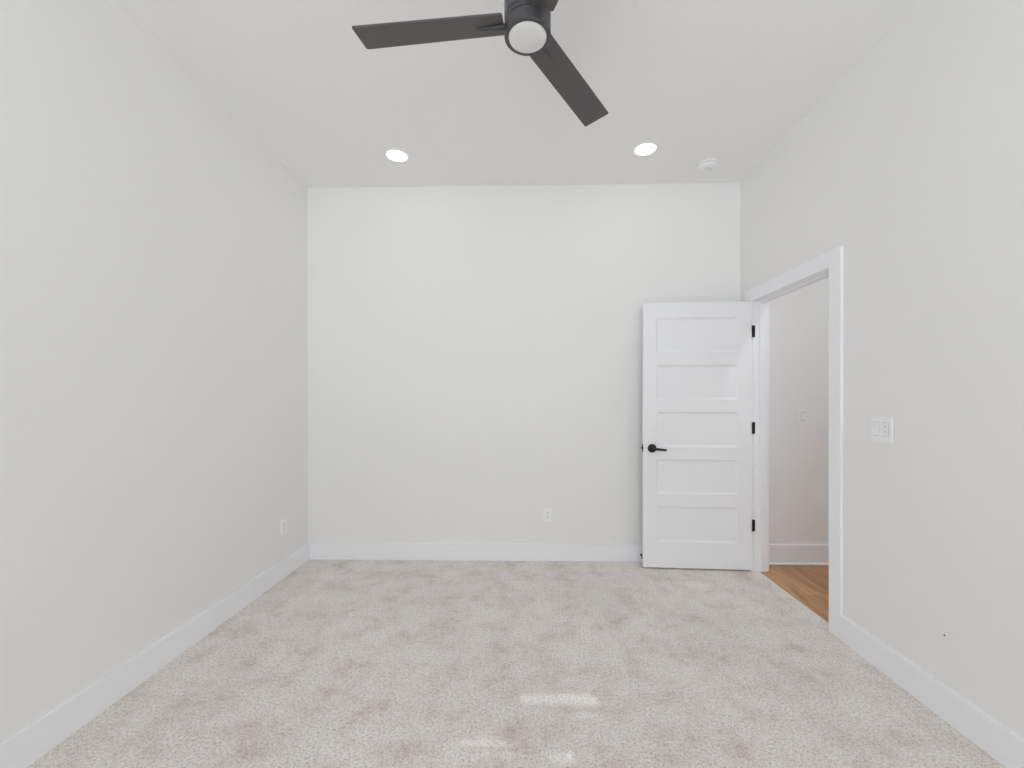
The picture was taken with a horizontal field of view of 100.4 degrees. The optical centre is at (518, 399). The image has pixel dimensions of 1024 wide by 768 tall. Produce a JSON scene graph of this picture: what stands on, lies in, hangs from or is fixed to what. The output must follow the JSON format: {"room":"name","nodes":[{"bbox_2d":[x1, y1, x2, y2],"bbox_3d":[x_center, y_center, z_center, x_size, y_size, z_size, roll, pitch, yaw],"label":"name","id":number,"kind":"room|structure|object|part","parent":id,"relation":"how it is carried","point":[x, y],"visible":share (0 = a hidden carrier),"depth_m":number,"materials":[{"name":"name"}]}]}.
{"room":"empty bedroom","nodes":[
{"label":"empty bedroom","id":0,"kind":"room"},
{"bbox_2d":[0,0,307,743],"bbox_3d":[-1.848,-0.210,0.473,0.107,3.049,6.287,0,0,1],"label":"wall","id":1,"kind":"structure","parent":0,"point":[154,251],"depth_m":1.92,"materials":[{"name":"white paint"}]},
{"bbox_2d":[0,542,309,767],"bbox_3d":[-1.785,1.246,0.476,0.016,0.138,6.073,0,0,1],"label":"baseboard","id":2,"kind":"structure","parent":1,"relation":"attached to","point":[22,749],"depth_m":1.91,"materials":[{"name":"white paint"}]},
{"bbox_2d":[281,518,286,535],"bbox_3d":[-1.736,0.936,3.153,0.007,0.114,0.070,0,0,1],"label":"electrical outlet","id":3,"kind":"object","parent":1,"relation":"attached to","point":[283,521],"visible":1,"depth_m":3.15,"materials":[{"name":"white plastic"}]},
{"bbox_2d":[27,559,1004,767],"bbox_3d":[0.584,1.372,0.428,4.968,0.120,6.287,0,0,1],"label":"floor","id":4,"kind":"structure","parent":0,"point":[338,663],"depth_m":1.98,"materials":[{"name":"carpet"}]},
{"bbox_2d":[112,0,919,187],"bbox_3d":[0.580,-1.813,0.421,4.968,0.150,6.287,0,0,1],"label":"ceiling","id":5,"kind":"structure","parent":0,"point":[727,81],"depth_m":2.31,"materials":[{"name":"white paint"}]},
{"bbox_2d":[384,148,409,162],"bbox_3d":[-0.869,-1.740,3.044,0.180,0.005,0.180,0,0,1],"label":"recessed light","id":6,"kind":"object","parent":5,"relation":"in","point":[395,155],"visible":1,"depth_m":3.04,"materials":[{"name":"white plastic"}]},
{"bbox_2d":[352,0,607,125],"bbox_3d":[-0.099,-1.552,1.599,1.073,0.374,1.239,0,0,1],"label":"ceiling fan","id":7,"kind":"object","parent":5,"relation":"hanging from","point":[526,29],"visible":1,"depth_m":1.65,"materials":[{"name":"black metal"}]},
{"bbox_3d":[-0.343,-1.426,1.651,0.575,0.028,0.130,0,0,6],"label":"blade","id":8,"kind":"part","parent":7,"relation":"part of","materials":[{"name":"grey"}]},
{"bbox_3d":[0.162,-1.425,1.266,0.130,0.028,0.575,0,0,-18],"label":"blade","id":9,"kind":"part","parent":7,"relation":"part of","materials":[{"name":"grey"}]},
{"bbox_3d":[0.235,-1.427,1.938,0.130,0.028,0.575,0,0,34],"label":"blade","id":10,"kind":"part","parent":7,"relation":"part of","materials":[{"name":"grey"}]},
{"bbox_2d":[632,141,658,156],"bbox_3d":[0.880,-1.742,2.969,0.180,0.005,0.180,0,0,1],"label":"recessed light","id":11,"kind":"object","parent":5,"relation":"in","point":[643,149],"visible":1,"depth_m":2.97,"materials":[{"name":"white plastic"}]},
{"bbox_2d":[696,158,718,172],"bbox_3d":[1.395,-1.723,3.155,0.154,0.044,0.154,0,0,-24],"label":"smoke detector","id":12,"kind":"object","parent":5,"relation":"attached to","point":[706,165],"visible":1,"depth_m":3.12,"materials":[{"name":"white plastic"}]},
{"bbox_2d":[308,183,828,544],"bbox_3d":[0.643,-0.218,3.496,4.754,3.053,0.144,0,0,1],"label":"wall","id":13,"kind":"structure","parent":0,"point":[475,352],"depth_m":3.47,"materials":[{"name":"white paint"}]},
{"bbox_2d":[309,542,641,561],"bbox_3d":[0.026,1.236,3.468,3.484,0.138,0.016,0,0,1],"label":"baseboard","id":14,"kind":"structure","parent":13,"relation":"attached to","point":[317,550],"depth_m":3.47,"materials":[{"name":"white paint"}]},
{"bbox_2d":[543,508,551,521],"bbox_3d":[0.234,0.934,3.468,0.070,0.114,0.007,0,0,1],"label":"electrical outlet","id":15,"kind":"object","parent":13,"relation":"attached to","point":[547,512],"visible":1,"depth_m":3.47,"materials":[{"name":"white plastic"}]},
{"bbox_2d":[546,511,549,518],"bbox_3d":[0.234,0.934,3.466,0.033,0.067,0.002,0,0,1],"label":"receptacle","id":16,"kind":"object","parent":15,"relation":"attached to","point":[547,512],"depth_m":3.46,"materials":[{"name":"grey plastic"}]},
{"bbox_2d":[769,544,828,562],"bbox_3d":[2.455,1.225,3.382,1.129,0.154,0.016,0,0,1],"label":"baseboard","id":17,"kind":"structure","parent":13,"relation":"attached to","point":[778,553],"depth_m":3.38,"materials":[{"name":"white paint"}]},
{"bbox_2d":[769,563,828,565],"bbox_3d":[2.447,1.298,3.368,1.113,0.016,0.013,0,0,1],"label":"trim shoe moulding","id":18,"kind":"structure","parent":13,"relation":"attached to","point":[810,564],"depth_m":3.37,"materials":[{"name":"white paint"}]},
{"bbox_2d":[798,409,806,423],"bbox_3d":[2.255,0.131,3.387,0.072,0.118,0.011,0,0,1],"label":"light switch","id":19,"kind":"object","parent":13,"relation":"attached to","point":[802,413],"visible":1,"depth_m":3.39,"materials":[{"name":"white plastic"}]},
{"bbox_2d":[740,0,1023,737],"bbox_3d":[1.775,-0.214,0.401,0.107,3.049,6.287,0,0,1],"label":"wall","id":20,"kind":"structure","parent":0,"point":[912,163],"depth_m":1.81,"materials":[{"name":"white paint"}]},
{"bbox_2d":[641,301,754,569],"bbox_3d":[1.372,0.272,3.282,0.846,2.035,0.147,0,0,4],"label":"door","id":21,"kind":"structure","parent":20,"relation":"in","point":[696,447],"depth_m":3.27,"materials":[{"name":"white paint"}]},
{"bbox_3d":[1.024,0.372,3.269,0.066,0.066,0.045,0,0,4],"label":"handle","id":22,"kind":"part","parent":21,"relation":"part of","materials":[{"name":"black metal"}]},
{"bbox_3d":[1.066,0.376,3.240,0.111,0.028,0.016,0,0,4],"label":"lever","id":23,"kind":"part","parent":21,"relation":"part of","materials":[{"name":"black metal"}]},
{"bbox_2d":[745,245,842,638],"bbox_3d":[1.825,0.232,2.857,0.139,2.144,1.084,0,0,1],"label":"door frame","id":24,"kind":"structure","parent":20,"relation":"attached to","point":[832,260],"depth_m":2.63,"materials":[{"name":"white paint"}]},
{"bbox_2d":[871,416,892,442],"bbox_3d":[1.750,0.141,2.062,0.012,0.119,0.119,0,0,1],"label":"light switch","id":25,"kind":"object","parent":20,"relation":"attached to","point":[881,427],"visible":1,"depth_m":2.05,"materials":[{"name":"white plastic"}]},
{"bbox_2d":[840,615,1023,767],"bbox_3d":[1.704,1.243,-0.156,0.016,0.138,4.951,0,0,1],"label":"baseboard","id":26,"kind":"structure","parent":20,"relation":"attached to","point":[1001,743],"depth_m":1.76,"materials":[{"name":"white paint"}]}
]}

